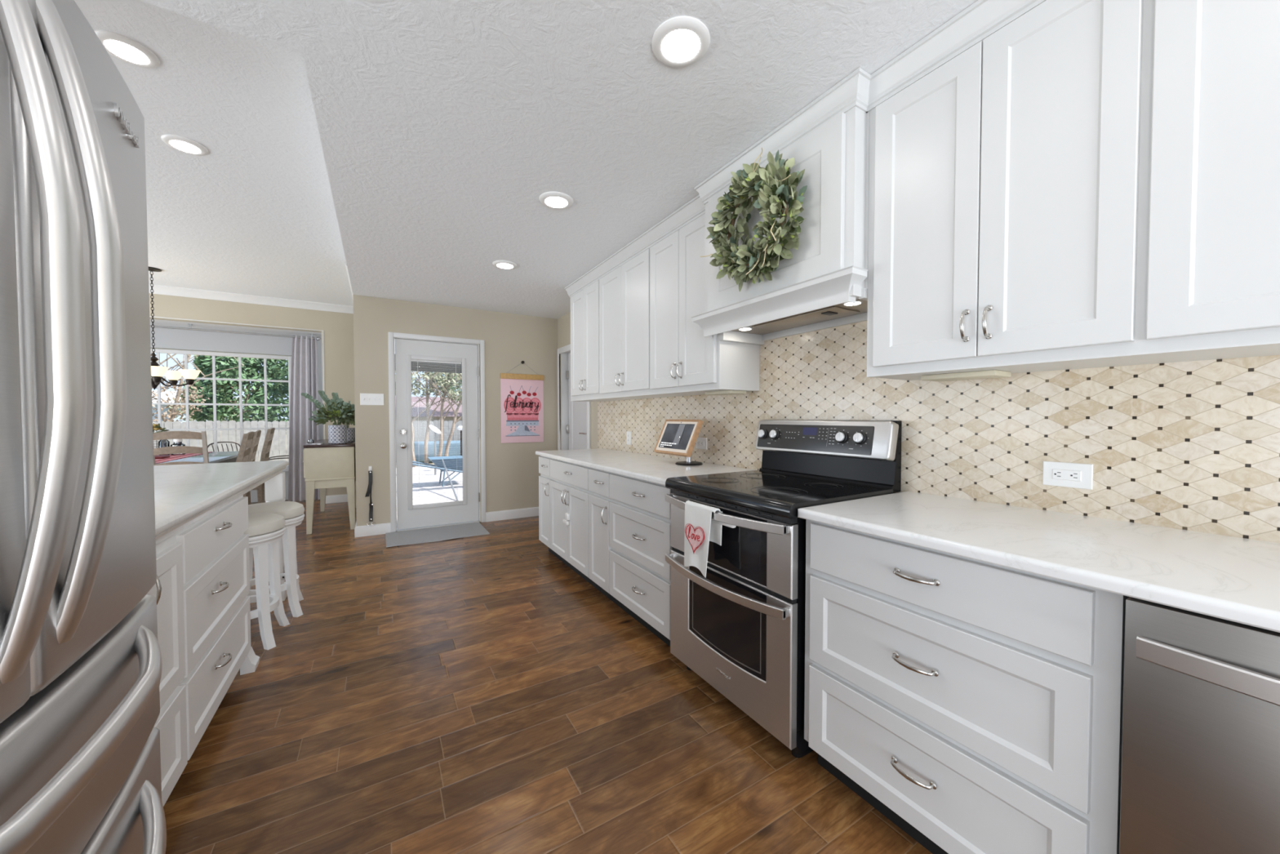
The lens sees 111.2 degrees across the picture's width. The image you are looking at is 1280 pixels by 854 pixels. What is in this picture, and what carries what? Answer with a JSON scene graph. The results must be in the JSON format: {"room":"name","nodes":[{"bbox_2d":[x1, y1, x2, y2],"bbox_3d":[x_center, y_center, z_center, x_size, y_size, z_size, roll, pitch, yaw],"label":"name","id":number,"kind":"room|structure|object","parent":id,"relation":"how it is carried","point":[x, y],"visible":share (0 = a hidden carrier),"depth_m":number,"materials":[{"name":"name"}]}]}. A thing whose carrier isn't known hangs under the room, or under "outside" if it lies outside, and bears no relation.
{"room":"kitchen","nodes":[
{"label":"kitchen","id":0,"kind":"room"},
{"bbox_2d":[150,325,323,502],"bbox_3d":[-6.016,-0.124,5.930,2.940,2.388,0.150,-1,2,-31],"label":"wall","id":1,"kind":"structure","parent":0,"point":[165,338],"depth_m":6.06,"materials":[{"name":"grey"}]},
{"bbox_2d":[150,348,291,471],"bbox_3d":[-6.140,-0.179,5.761,2.555,1.665,0.130,-1,2,-31],"label":"window","id":2,"kind":"structure","parent":1,"relation":"in","point":[157,351],"depth_m":6.00,"materials":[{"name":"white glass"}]},
{"bbox_2d":[149,319,321,337],"bbox_3d":[-5.888,-1.349,5.687,2.940,0.072,0.650,-1,2,-31],"label":"trim","id":3,"kind":"structure","parent":1,"relation":"attached to","point":[157,322],"depth_m":5.87,"materials":[{"name":"wood"}]},
{"bbox_2d":[149,293,355,495],"bbox_3d":[-5.750,-0.299,5.339,3.995,2.765,0.130,-1,2,-31],"label":"wall","id":4,"kind":"structure","parent":0,"point":[338,327],"depth_m":5.92,"materials":[{"name":"paint"}]},
{"bbox_2d":[150,324,320,340],"bbox_3d":[-5.798,-1.266,5.550,2.851,0.088,0.052,-1,2,-31],"label":"curtain rod","id":5,"kind":"object","parent":4,"relation":"attached to","point":[190,325],"visible":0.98,"depth_m":5.77,"materials":[{"name":"silver metal"}]},
{"bbox_2d":[288,335,319,501],"bbox_3d":[-4.763,-0.120,6.196,0.365,2.323,0.129,-1,2,-31],"label":"curtain","id":6,"kind":"object","parent":5,"relation":"hanging from","point":[300,429],"visible":0.77,"depth_m":6.18,"materials":[{"name":"fabric"}]},
{"bbox_2d":[149,315,326,495],"bbox_3d":[-5.653,-0.117,5.322,2.980,2.402,0.006,-1,2,-31],"label":"trim","id":7,"kind":"structure","parent":4,"relation":"attached to","point":[149,316],"depth_m":5.86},
{"bbox_2d":[148,262,353,313],"bbox_3d":[-5.182,-1.612,4.355,3.995,0.095,2.090,-1,2,-31],"label":"trim","id":8,"kind":"structure","parent":4,"relation":"attached to","point":[157,289],"depth_m":5.60,"materials":[{"name":"wood"}]},
{"bbox_2d":[325,493,347,503],"bbox_3d":[-4.192,1.010,6.213,0.455,0.108,0.016,-1,2,-31],"label":"baseboard","id":9,"kind":"structure","parent":4,"relation":"attached to","point":[335,498],"depth_m":6.16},
{"bbox_2d":[213,434,434,466],"bbox_3d":[-19.202,0.805,32.238,80.000,0.330,65.000,-1,2,-31],"label":"ground","id":10,"kind":"structure","parent":0,"point":[429,462],"depth_m":13.48,"materials":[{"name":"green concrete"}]},
{"bbox_2d":[151,390,198,446],"bbox_3d":[-21.645,-0.241,17.365,6.200,2.500,4.800,-1,2,-31],"label":"neighbor house","id":11,"kind":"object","parent":10,"relation":"on","point":[163,396],"visible":0.02,"depth_m":17.38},
{"bbox_2d":[151,352,243,422],"bbox_3d":[-13.302,-1.561,12.215,3.660,5.336,1.713,-1,1,-29],"label":"bare tree","id":12,"kind":"object","parent":10,"relation":"on","point":[173,412],"visible":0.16,"depth_m":12.30,"materials":[{"name":"grey plant"}]},
{"bbox_2d":[166,395,257,426],"bbox_3d":[-16.065,-0.243,16.712,2.902,2.499,1.219,-1,2,-31],"label":"leafy bush","id":13,"kind":"object","parent":10,"relation":"on","point":[170,406],"visible":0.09,"depth_m":16.25,"materials":[{"name":"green plant"}]},
{"bbox_2d":[207,441,239,452],"bbox_3d":[-6.980,0.731,7.413,0.595,0.953,0.567,1,2,39],"label":"patio chair","id":14,"kind":"object","parent":10,"relation":"on","point":[236,443],"visible":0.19,"depth_m":7.59,"materials":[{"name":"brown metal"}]},
{"bbox_2d":[178,355,288,434],"bbox_3d":[-13.346,-0.974,15.429,4.000,4.011,2.213,-1,2,-33],"label":"leafy tree","id":15,"kind":"object","parent":10,"relation":"on","point":[224,388],"visible":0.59,"depth_m":14.75,"materials":[{"name":"green plant"}]},
{"bbox_2d":[268,455,288,460],"bbox_3d":[-6.165,0.726,7.639,0.595,0.953,0.567,-1,2,-36],"label":"patio chair","id":16,"kind":"object","parent":10,"relation":"on","point":[269,459],"visible":0.06,"depth_m":7.43,"materials":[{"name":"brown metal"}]},
{"bbox_2d":[152,419,462,465],"bbox_3d":[-8.596,0.443,12.605,26.128,1.290,0.066,-1,2,-31],"label":"wooden fence","id":17,"kind":"object","parent":10,"relation":"on","point":[278,446],"visible":0.14,"depth_m":11.65,"materials":[{"name":"wood"}]},
{"bbox_2d":[395,395,462,422],"bbox_3d":[-9.184,-0.251,21.069,9.000,2.350,5.200,-1,2,-31],"label":"neighbor house","id":18,"kind":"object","parent":10,"relation":"on","point":[450,415],"visible":0.16,"depth_m":19.12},
{"bbox_2d":[413,440,460,462],"bbox_3d":[-5.255,0.718,13.914,4.000,0.580,0.750,-1,2,-31],"label":"pool","id":19,"kind":"object","parent":10,"relation":"on","point":[418,449],"visible":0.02,"depth_m":12.97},
{"bbox_2d":[422,371,462,404],"bbox_3d":[-7.529,-1.096,18.405,3.100,4.122,1.918,0,1,-7],"label":"leafy tree","id":20,"kind":"object","parent":10,"relation":"on","point":[460,384],"visible":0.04,"depth_m":17.99,"materials":[{"name":"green plant"}]},
{"bbox_2d":[395,465,462,528],"bbox_3d":[7.994,1.059,15.620,30.300,0.180,7.800,-1,2,-31],"label":"patio","id":21,"kind":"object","parent":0,"point":[420,473],"depth_m":8.29,"materials":[{"name":"concrete"}]},
{"bbox_2d":[395,371,462,466],"bbox_3d":[-5.587,-0.908,11.927,3.667,3.940,1.496,-1,2,-31],"label":"crape myrtle","id":22,"kind":"object","parent":21,"relation":"on","point":[446,387],"visible":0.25,"depth_m":11.78,"materials":[{"name":"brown plant"}]},
{"bbox_2d":[429,425,440,475],"bbox_3d":[-4.663,0.525,9.981,0.252,1.144,0.283,-1,2,-31],"label":"satellite dish","id":23,"kind":"object","parent":21,"relation":"on","point":[433,428],"visible":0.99,"depth_m":10.01,"materials":[{"name":"metal"}]},
{"bbox_2d":[411,361,462,373],"bbox_3d":[-2.249,-0.017,7.992,4.680,2.320,0.130,-1,2,-31],"label":"beam","id":24,"kind":"structure","parent":21,"relation":"on","point":[428,366],"depth_m":7.23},
{"bbox_2d":[412,455,462,486],"bbox_3d":[-3.677,0.868,8.657,1.494,0.540,0.618,-1,2,-31],"label":"wheelbarrow","id":25,"kind":"object","parent":21,"relation":"on","point":[437,460],"visible":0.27,"depth_m":8.43,"materials":[{"name":"metal"}]},
{"bbox_2d":[427,455,462,471],"bbox_3d":[-3.671,0.723,8.657,0.906,0.250,0.618,-1,2,-31],"label":"tray","id":26,"kind":"object","parent":25,"relation":"on","point":[436,460],"depth_m":8.43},
{"bbox_2d":[441,458,458,501],"bbox_3d":[-3.292,0.890,7.566,0.030,0.544,1.639,-1,2,-32],"label":"pole","id":27,"kind":"object","parent":21,"relation":"on","point":[443,463],"visible":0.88,"depth_m":7.48,"materials":[{"name":"metal"}]},
{"bbox_2d":[457,426,462,455],"bbox_3d":[-4.436,0.524,10.875,0.177,1.106,0.144,-1,2,-31],"label":"path light","id":28,"kind":"object","parent":21,"relation":"on","point":[460,428],"visible":0.66,"depth_m":10.85,"materials":[{"name":"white metal"}]},
{"bbox_2d":[353,294,557,525],"bbox_3d":[-1.972,-0.119,4.982,2.125,2.420,0.140,-1,2,-31],"label":"wall","id":29,"kind":"structure","parent":0,"point":[512,468],"depth_m":4.97,"materials":[{"name":"paint"}]},
{"bbox_2d":[360,393,383,404],"bbox_3d":[-2.718,-0.282,4.443,0.199,0.111,0.016,-1,2,-31],"label":"light switch","id":30,"kind":"object","parent":29,"relation":"attached to","point":[365,398],"visible":1,"depth_m":4.43,"materials":[{"name":"white plastic"}]},
{"bbox_2d":[387,332,485,532],"bbox_3d":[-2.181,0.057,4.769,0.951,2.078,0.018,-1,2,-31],"label":"trim","id":31,"kind":"structure","parent":29,"relation":"attached to","point":[390,335],"depth_m":4.61,"materials":[{"name":"wood"}]},
{"bbox_2d":[395,338,479,529],"bbox_3d":[-2.184,0.076,4.777,0.827,1.996,0.112,-1,2,-31],"label":"door","id":32,"kind":"structure","parent":29,"relation":"in","point":[406,351],"depth_m":4.77,"materials":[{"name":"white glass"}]},
{"bbox_2d":[411,359,462,502],"bbox_3d":[-2.222,0.054,4.804,0.500,1.558,0.012,-1,2,-31],"label":"glass pane","id":33,"kind":"object","parent":32,"relation":"attached to","point":[412,360],"depth_m":4.79,"materials":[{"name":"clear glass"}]},
{"bbox_2d":[485,506,538,521],"bbox_3d":[-1.396,1.031,5.260,0.877,0.108,0.016,-1,2,-31],"label":"baseboard","id":34,"kind":"structure","parent":29,"relation":"attached to","point":[533,511],"depth_m":5.18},
{"bbox_3d":[-1.392,-0.770,5.209,0.036,0.036,0.037,-1,2,-31],"label":"hook","id":35,"kind":"object","parent":29,"relation":"attached to","visible":0},
{"bbox_2d":[500,364,543,443],"bbox_3d":[-1.397,-0.293,5.223,0.518,0.958,0.025,-1,2,-31],"label":"poster","id":36,"kind":"object","parent":35,"relation":"hanging from","point":[522,395],"visible":1,"depth_m":5.22,"materials":[{"name":"pink paper"}]},
{"bbox_2d":[74,0,977,319],"bbox_3d":[-2.152,-1.499,1.477,6.250,0.500,10.400,-1,2,-31],"label":"ceiling","id":37,"kind":"structure","parent":0,"point":[414,146],"depth_m":1.95,"materials":[{"name":"white"}]},
{"bbox_2d":[94,30,159,68],"bbox_3d":[-2.179,-1.595,1.861,0.188,0.016,0.188,-1,2,-31],"label":"recessed light","id":38,"kind":"object","parent":37,"relation":"in","point":[128,52],"visible":0.91,"depth_m":1.85,"materials":[{"name":"white plastic"}]},
{"bbox_2d":[148,266,200,390],"bbox_3d":[-5.121,-1.029,4.637,0.672,1.275,0.689,-1,2,-31],"label":"chandelier","id":39,"kind":"object","parent":37,"relation":"hanging from","point":[157,372],"visible":0.77,"depth_m":4.63,"materials":[{"name":"brown metal"}]},
{"bbox_2d":[151,376,161,382],"bbox_3d":[-4.926,-0.491,4.467,0.068,0.077,0.068,-1,2,-31],"label":"socket","id":40,"kind":"object","parent":39,"relation":"attached to","point":[156,379],"depth_m":4.45,"materials":[{"name":"brown metal"}]},
{"bbox_2d":[185,378,194,385],"bbox_3d":[-4.913,-0.498,4.784,0.068,0.077,0.068,-1,2,-31],"label":"socket","id":41,"kind":"object","parent":39,"relation":"attached to","point":[189,381],"depth_m":4.77,"materials":[{"name":"brown metal"}]},
{"bbox_2d":[160,134,208,155],"bbox_3d":[-2.608,-1.610,2.513,0.188,0.016,0.188,-1,2,-31],"label":"recessed light","id":42,"kind":"object","parent":37,"relation":"in","point":[186,145],"visible":1,"depth_m":2.50,"materials":[{"name":"white plastic"}]},
{"bbox_2d":[492,260,517,269],"bbox_3d":[-1.076,-1.287,3.492,0.188,0.016,0.188,-1,2,-31],"label":"recessed light","id":43,"kind":"object","parent":37,"relation":"in","point":[504,264],"visible":1,"depth_m":3.46,"materials":[{"name":"white plastic"}]},
{"bbox_2d":[538,191,573,208],"bbox_3d":[-0.469,-1.264,2.456,0.188,0.016,0.188,-1,2,-31],"label":"recessed light","id":44,"kind":"object","parent":37,"relation":"in","point":[548,199],"visible":1,"depth_m":2.43,"materials":[{"name":"white plastic"}]},
{"bbox_2d":[651,16,710,66],"bbox_3d":[0.132,-1.240,1.422,0.188,0.016,0.188,-1,2,-31],"label":"recessed light","id":45,"kind":"object","parent":37,"relation":"in","point":[682,47],"visible":1,"depth_m":1.40,"materials":[{"name":"white plastic"}]},
{"bbox_2d":[163,498,932,853],"bbox_3d":[-2.319,1.214,1.818,6.250,0.100,11.050,-1,2,-31],"label":"floor","id":46,"kind":"structure","parent":0,"point":[476,694],"depth_m":1.66,"materials":[{"name":"brown wood"}]},
{"bbox_2d":[0,0,166,853],"bbox_3d":[-1.031,0.309,0.315,0.884,1.777,0.844,-1,2,-31],"label":"refrigerator","id":47,"kind":"object","parent":46,"relation":"on","point":[81,663],"visible":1,"depth_m":0.54,"materials":[{"name":"metal"}]},
{"bbox_2d":[146,533,187,806],"bbox_3d":[-1.606,0.762,0.949,0.795,0.842,0.645,-1,2,-31],"label":"base cabinet","id":48,"kind":"object","parent":46,"relation":"on","point":[168,589],"visible":0.2,"depth_m":1.32,"materials":[{"name":"white wood"}]},
{"bbox_2d":[152,431,208,465],"bbox_3d":[-4.528,0.569,4.380,0.410,1.072,0.522,-1,2,-32],"label":"dining chair","id":49,"kind":"object","parent":46,"relation":"on","point":[168,434],"visible":0.25,"depth_m":4.18,"materials":[{"name":"wood"}]},
{"bbox_2d":[155,451,238,464],"bbox_3d":[-5.190,0.716,4.788,1.130,0.760,1.650,-1,2,-31],"label":"dining table","id":50,"kind":"object","parent":46,"relation":"on","point":[215,456],"visible":0.02,"depth_m":4.90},
{"bbox_2d":[152,422,168,448],"bbox_3d":[-5.692,0.133,5.113,0.251,0.383,0.235,-1,2,-31],"label":"flower basket","id":51,"kind":"object","parent":50,"relation":"on","point":[155,427],"visible":0.31,"depth_m":5.09,"materials":[{"name":"metal"}]},
{"bbox_2d":[155,451,213,463],"bbox_3d":[-5.197,0.334,4.781,0.400,0.004,1.620,-1,2,-31],"label":"table runner","id":52,"kind":"object","parent":50,"relation":"on","point":[175,456],"visible":0.44,"depth_m":4.86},
{"bbox_2d":[158,439,169,455],"bbox_3d":[-5.500,0.202,5.063,0.090,0.247,0.090,-1,2,-31],"label":"glass jar","id":53,"kind":"object","parent":52,"relation":"on","point":[164,444],"visible":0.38,"depth_m":5.05,"materials":[{"name":"clear glass"}]},
{"bbox_2d":[170,439,185,454],"bbox_3d":[-5.401,0.228,5.122,0.120,0.192,0.120,-1,2,-31],"label":"glass jar","id":54,"kind":"object","parent":52,"relation":"on","point":[180,443],"visible":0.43,"depth_m":5.10,"materials":[{"name":"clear glass"}]},
{"bbox_2d":[175,494,259,759],"bbox_3d":[-1.984,0.748,1.583,0.795,0.842,0.830,-1,2,-31],"label":"base cabinet","id":55,"kind":"object","parent":46,"relation":"on","point":[215,546],"visible":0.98,"depth_m":1.66,"materials":[{"name":"white wood"}]},
{"bbox_2d":[153,460,288,544],"bbox_3d":[-2.092,0.289,1.672,0.859,0.072,2.510,-1,2,-31],"label":"countertop","id":56,"kind":"structure","parent":55,"relation":"on","point":[184,494],"depth_m":1.86,"materials":[{"name":"stone"}]},
{"bbox_2d":[235,431,254,462],"bbox_3d":[-3.621,0.582,3.718,0.522,1.077,0.410,-1,2,-36],"label":"dining chair","id":57,"kind":"object","parent":46,"relation":"on","point":[247,438],"visible":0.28,"depth_m":3.70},
{"bbox_2d":[243,430,261,504],"bbox_3d":[-3.957,0.571,4.183,0.522,1.077,0.410,-1,2,-37],"label":"dining chair","id":58,"kind":"object","parent":46,"relation":"on","point":[257,434],"visible":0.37,"depth_m":4.25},
{"bbox_2d":[250,427,275,504],"bbox_3d":[-4.593,0.550,5.104,0.522,1.077,0.410,-1,2,-35],"label":"dining chair","id":59,"kind":"object","parent":46,"relation":"on","point":[265,451],"visible":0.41,"depth_m":5.06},
{"bbox_2d":[244,512,289,649],"bbox_3d":[-2.122,0.814,2.343,0.360,0.675,0.360,-1,1,-27],"label":"bar stool","id":60,"kind":"object","parent":46,"relation":"on","point":[264,530],"visible":0.41,"depth_m":2.30,"materials":[{"name":"wood"}]},
{"bbox_2d":[244,512,285,537],"bbox_3d":[-2.122,0.519,2.337,0.360,0.084,0.360,-1,1,-27],"label":"seat cushion","id":61,"kind":"object","parent":60,"relation":"on","point":[260,524],"depth_m":2.31,"materials":[{"name":"fabric"}]},
{"bbox_2d":[247,501,304,617],"bbox_3d":[-2.272,0.807,2.679,0.360,0.675,0.360,-1,2,-37],"label":"bar stool","id":62,"kind":"object","parent":46,"relation":"on","point":[292,512],"visible":0.45,"depth_m":2.65,"materials":[{"name":"white wood"}]},
{"bbox_2d":[248,501,304,519],"bbox_3d":[-2.272,0.511,2.672,0.360,0.084,0.360,-1,2,-37],"label":"seat cushion","id":63,"kind":"object","parent":62,"relation":"on","point":[291,510],"depth_m":2.64,"materials":[{"name":"fabric"}]},
{"bbox_2d":[264,471,287,603],"bbox_3d":[-2.390,0.720,2.879,0.100,0.840,0.100,-1,2,-31],"label":"island post","id":64,"kind":"object","parent":46,"relation":"on","point":[274,487],"visible":0.26,"depth_m":2.85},
{"bbox_2d":[302,439,355,533],"bbox_3d":[-3.595,0.629,5.149,0.472,0.918,1.324,-1,2,-31],"label":"sideboard","id":65,"kind":"object","parent":46,"relation":"on","point":[326,465],"visible":0.86,"depth_m":4.60,"materials":[{"name":"beige wood"}]},
{"bbox_2d":[301,390,355,444],"bbox_3d":[-3.289,-0.105,4.748,0.445,0.568,0.459,0,1,-3],"label":"potted plant","id":66,"kind":"object","parent":65,"relation":"on","point":[337,433],"visible":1,"depth_m":4.68,"materials":[{"name":"green plant"}]},
{"bbox_2d":[332,412,355,441],"bbox_3d":[-3.435,-0.020,5.132,0.288,0.379,0.285,0,1,-16],"label":"potted plant","id":67,"kind":"object","parent":65,"relation":"on","point":[350,431],"visible":0.2,"depth_m":5.09,"materials":[{"name":"green plant"}]},
{"bbox_2d":[385,521,489,547],"bbox_3d":[-2.082,1.095,4.504,0.920,0.013,0.575,-1,2,-31],"label":"door mat","id":68,"kind":"object","parent":46,"relation":"on","point":[466,530],"visible":1,"depth_m":4.46,"materials":[{"name":"fabric"}]},
{"bbox_2d":[538,455,560,559],"bbox_3d":[-0.564,0.680,3.915,0.673,0.872,0.298,-1,2,-31],"label":"base cabinet","id":69,"kind":"object","parent":46,"relation":"on","point":[544,478],"visible":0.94,"depth_m":3.77,"materials":[{"name":"white wood"}]},
{"bbox_2d":[550,458,600,591],"bbox_3d":[-0.289,0.691,3.453,0.673,0.872,0.776,-1,2,-31],"label":"base cabinet","id":70,"kind":"object","parent":46,"relation":"on","point":[569,483],"visible":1,"depth_m":3.25,"materials":[{"name":"white wood"}]},
{"bbox_2d":[588,467,622,608],"bbox_3d":[-0.011,0.701,2.987,0.673,0.872,0.310,-1,2,-31],"label":"base cabinet","id":71,"kind":"object","parent":46,"relation":"on","point":[599,500],"visible":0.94,"depth_m":2.83,"materials":[{"name":"white wood"}]},
{"bbox_2d":[608,472,671,646],"bbox_3d":[0.242,0.711,2.562,0.673,0.872,0.680,-1,2,-31],"label":"base cabinet","id":72,"kind":"object","parent":46,"relation":"on","point":[639,511],"visible":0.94,"depth_m":2.38,"materials":[{"name":"white wood"}]},
{"bbox_2d":[535,448,756,485],"bbox_3d":[-0.111,0.245,3.158,0.662,0.031,2.096,-1,2,-31],"label":"countertop","id":73,"kind":"structure","parent":72,"relation":"on","point":[649,468],"depth_m":2.77,"materials":[{"name":"stone"}]},
{"bbox_2d":[653,419,703,465],"bbox_3d":[0.274,0.094,2.832,0.207,0.286,0.370,-1,2,-31],"label":"smart display","id":74,"kind":"object","parent":73,"relation":"on","point":[677,437],"visible":1,"depth_m":2.77,"materials":[{"name":"brown wood"}]},
{"bbox_2d":[665,419,902,757],"bbox_3d":[0.577,0.566,1.925,0.721,1.190,0.730,-1,2,-31],"label":"range","id":75,"kind":"object","parent":46,"relation":"on","point":[740,627],"visible":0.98,"depth_m":1.75,"materials":[{"name":"silver metal"}]},
{"bbox_2d":[684,500,722,577],"bbox_3d":[0.251,0.452,1.776,0.057,0.275,0.200,-1,2,-31],"label":"dish towel","id":76,"kind":"object","parent":75,"relation":"hanging from","point":[700,529],"visible":0.98,"depth_m":1.76,"materials":[{"name":"fabric"}]},
{"bbox_2d":[684,523,704,553],"bbox_3d":[0.220,0.457,1.778,0.006,0.118,0.130,-1,2,-31],"label":"print","id":77,"kind":"object","parent":76,"relation":"attached to","point":[694,532],"depth_m":1.78},
{"bbox_2d":[665,470,893,519],"bbox_3d":[0.567,0.268,1.913,0.605,0.050,0.730,-1,2,-31],"label":"cooktop","id":78,"kind":"object","parent":75,"relation":"in","point":[775,494],"depth_m":1.78,"materials":[{"name":"black glass"}]},
{"bbox_2d":[804,519,1128,853],"bbox_3d":[0.988,0.740,1.313,0.673,0.872,0.730,-1,2,-31],"label":"base cabinet","id":79,"kind":"object","parent":46,"relation":"on","point":[976,706],"visible":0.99,"depth_m":1.06,"materials":[{"name":"white wood"}]},
{"bbox_2d":[1119,596,1279,853],"bbox_3d":[1.316,0.754,0.727,0.672,0.870,0.602,-1,2,-31],"label":"dishwasher","id":80,"kind":"object","parent":46,"relation":"on","point":[1201,743],"visible":0.88,"depth_m":0.74,"materials":[{"name":"metal"}]},
{"bbox_3d":[1.741,0.768,0.082,0.638,0.872,0.928,-1,2,-31],"label":"base cabinet","id":81,"kind":"object","parent":46,"relation":"on","visible":0},
{"bbox_2d":[797,491,1279,632],"bbox_3d":[1.387,0.303,0.647,0.662,0.031,2.278,-1,2,-31],"label":"countertop","id":82,"kind":"structure","parent":81,"relation":"on","point":[1226,577],"depth_m":1.01,"materials":[{"name":"stone"}]},
{"bbox_2d":[557,311,597,449],"bbox_3d":[1.045,-0.053,2.113,0.120,2.420,8.160,-1,2,-31],"label":"wall","id":83,"kind":"structure","parent":0,"point":[564,322],"depth_m":5.15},
{"bbox_2d":[560,350,570,449],"bbox_3d":[-0.706,0.090,5.054,0.120,2.000,0.800,-1,2,-31],"label":"trim","id":84,"kind":"structure","parent":83,"relation":"attached to","point":[564,357],"depth_m":5.37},
{"bbox_2d":[556,343,591,449],"bbox_3d":[-0.773,0.068,5.031,0.018,2.045,0.960,-1,2,-31],"label":"trim","id":85,"kind":"structure","parent":83,"relation":"attached to","point":[567,348],"depth_m":5.37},
{"bbox_2d":[565,352,586,449],"bbox_3d":[-0.700,0.090,5.060,0.093,1.970,0.768,-1,2,-31],"label":"door","id":86,"kind":"structure","parent":83,"relation":"in","point":[576,428],"depth_m":5.19,"materials":[{"name":"white wood"}]},
{"bbox_2d":[597,320,1279,542],"bbox_3d":[1.334,-0.038,1.444,0.070,2.420,6.715,-1,2,-31],"label":"backsplash","id":87,"kind":"structure","parent":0,"point":[1194,446],"depth_m":1.42,"materials":[{"name":"tile"}]},
{"bbox_2d":[570,280,631,401],"bbox_3d":[-0.382,-0.769,3.895,0.350,1.063,0.660,-1,2,-31],"label":"upper cabinet","id":88,"kind":"object","parent":87,"relation":"attached to","point":[584,304],"visible":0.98,"depth_m":3.77,"materials":[{"name":"white wood"}]},
{"bbox_2d":[626,431,631,444],"bbox_3d":[-0.097,0.095,3.770,0.009,0.115,0.077,-1,2,-31],"label":"wall outlet","id":89,"kind":"object","parent":87,"relation":"attached to","point":[628,433],"visible":1,"depth_m":3.76,"materials":[{"name":"white plastic"}]},
{"bbox_2d":[599,248,680,399],"bbox_3d":[-0.016,-0.755,3.282,0.350,1.063,0.767,-1,2,-31],"label":"upper cabinet","id":90,"kind":"object","parent":87,"relation":"attached to","point":[624,291],"visible":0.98,"depth_m":3.17,"materials":[{"name":"white wood"}]},
{"bbox_2d":[564,195,705,297],"bbox_3d":[-0.022,-1.241,3.293,0.337,0.095,2.127,-1,2,-31],"label":"trim","id":91,"kind":"structure","parent":90,"relation":"attached to","point":[695,208],"depth_m":2.92,"materials":[{"name":"wood"}]},
{"bbox_2d":[695,437,706,449],"bbox_3d":[0.407,0.108,2.924,0.009,0.077,0.115,-1,2,-31],"label":"wall outlet","id":92,"kind":"object","parent":87,"relation":"attached to","point":[701,442],"visible":0.98,"depth_m":2.92,"materials":[{"name":"white plastic"}]},
{"bbox_2d":[649,213,759,395],"bbox_3d":[0.352,-0.741,2.664,0.350,1.063,0.673,-1,2,-31],"label":"upper cabinet","id":93,"kind":"object","parent":87,"relation":"attached to","point":[683,362],"visible":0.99,"depth_m":2.54,"materials":[{"name":"white wood"}]},
{"bbox_2d":[705,390,746,395],"bbox_3d":[0.490,-0.197,2.523,0.120,0.018,0.220,-1,2,-31],"label":"light","id":94,"kind":"object","parent":93,"relation":"attached to","point":[722,392],"visible":1,"depth_m":2.47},
{"bbox_2d":[691,67,871,345],"bbox_3d":[0.689,-0.855,2.032,0.415,0.810,0.938,-1,2,-31],"label":"range hood","id":95,"kind":"object","parent":87,"relation":"attached to","point":[824,285],"visible":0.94,"depth_m":1.73,"materials":[{"name":"wood"}]},
{"bbox_2d":[700,147,807,291],"bbox_3d":[0.469,-0.872,1.889,0.182,0.514,0.530,-1,2,-31],"label":"wreath","id":96,"kind":"object","parent":95,"relation":"hanging from","point":[770,187],"visible":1,"depth_m":1.82,"materials":[{"name":"green plant"}]},
{"bbox_2d":[691,265,867,337],"bbox_3d":[0.561,-0.524,1.968,0.122,0.112,0.930,-1,2,-31],"label":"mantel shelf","id":97,"kind":"object","parent":95,"relation":"attached to","point":[840,285],"depth_m":1.81,"materials":[{"name":"wood"}]},
{"bbox_2d":[866,0,1170,380],"bbox_3d":[1.118,-0.711,1.380,0.350,1.063,0.683,-1,2,-31],"label":"upper cabinet","id":98,"kind":"object","parent":87,"relation":"attached to","point":[1007,182],"visible":1,"depth_m":1.22,"materials":[{"name":"white wood"}]},
{"bbox_2d":[866,0,1046,111],"bbox_3d":[1.270,-1.185,0.838,0.042,0.095,1.785,-1,2,-31],"label":"trim","id":99,"kind":"structure","parent":98,"relation":"attached to","point":[982,19],"depth_m":1.37,"materials":[{"name":"wood"}]},
{"bbox_2d":[920,369,1011,381],"bbox_3d":[1.104,-0.173,1.493,0.120,0.018,0.220,-1,2,-31],"label":"light","id":100,"kind":"object","parent":98,"relation":"attached to","point":[988,374],"visible":1,"depth_m":1.45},
{"bbox_2d":[1042,461,1093,489],"bbox_3d":[1.334,0.150,1.369,0.009,0.077,0.115,-1,2,-31],"label":"wall outlet","id":101,"kind":"object","parent":87,"relation":"attached to","point":[1074,475],"visible":1,"depth_m":1.36,"materials":[{"name":"white plastic"}]},
{"bbox_2d":[1052,468,1081,481],"bbox_3d":[1.332,0.150,1.368,0.003,0.033,0.068,-1,2,-31],"label":"receptacle","id":102,"kind":"object","parent":101,"relation":"attached to","point":[1058,474],"depth_m":1.37,"materials":[{"name":"white plastic"}]},
{"bbox_2d":[1142,0,1279,362],"bbox_3d":[1.540,-0.696,0.707,0.315,1.063,0.905,-1,2,-31],"label":"upper cabinet","id":103,"kind":"object","parent":87,"relation":"attached to","point":[1212,261],"visible":1,"depth_m":0.94,"materials":[{"name":"wood"}]},
{"bbox_3d":[-3.434,-0.353,5.490,0.140,2.865,2.240,-1,2,-31],"label":"wall","id":104,"kind":"structure","parent":0,"visible":0},
{"bbox_2d":[354,520,391,537],"bbox_3d":[-2.975,1.039,4.901,0.325,0.108,1.016,-1,2,-31],"label":"baseboard","id":105,"kind":"structure","parent":104,"relation":"attached to","point":[381,528],"depth_m":4.46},
{"bbox_3d":[-2.734,0.424,4.441,0.028,0.050,0.029,-1,2,-31],"label":"hook","id":106,"kind":"object","parent":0,"visible":0},
{"bbox_2d":[364,471,375,525],"bbox_3d":[-2.739,0.721,4.443,0.085,0.555,0.020,-1,2,-31],"label":"leash","id":107,"kind":"object","parent":106,"relation":"hanging from","point":[370,473],"visible":1,"depth_m":4.44,"materials":[{"name":"black leather"}]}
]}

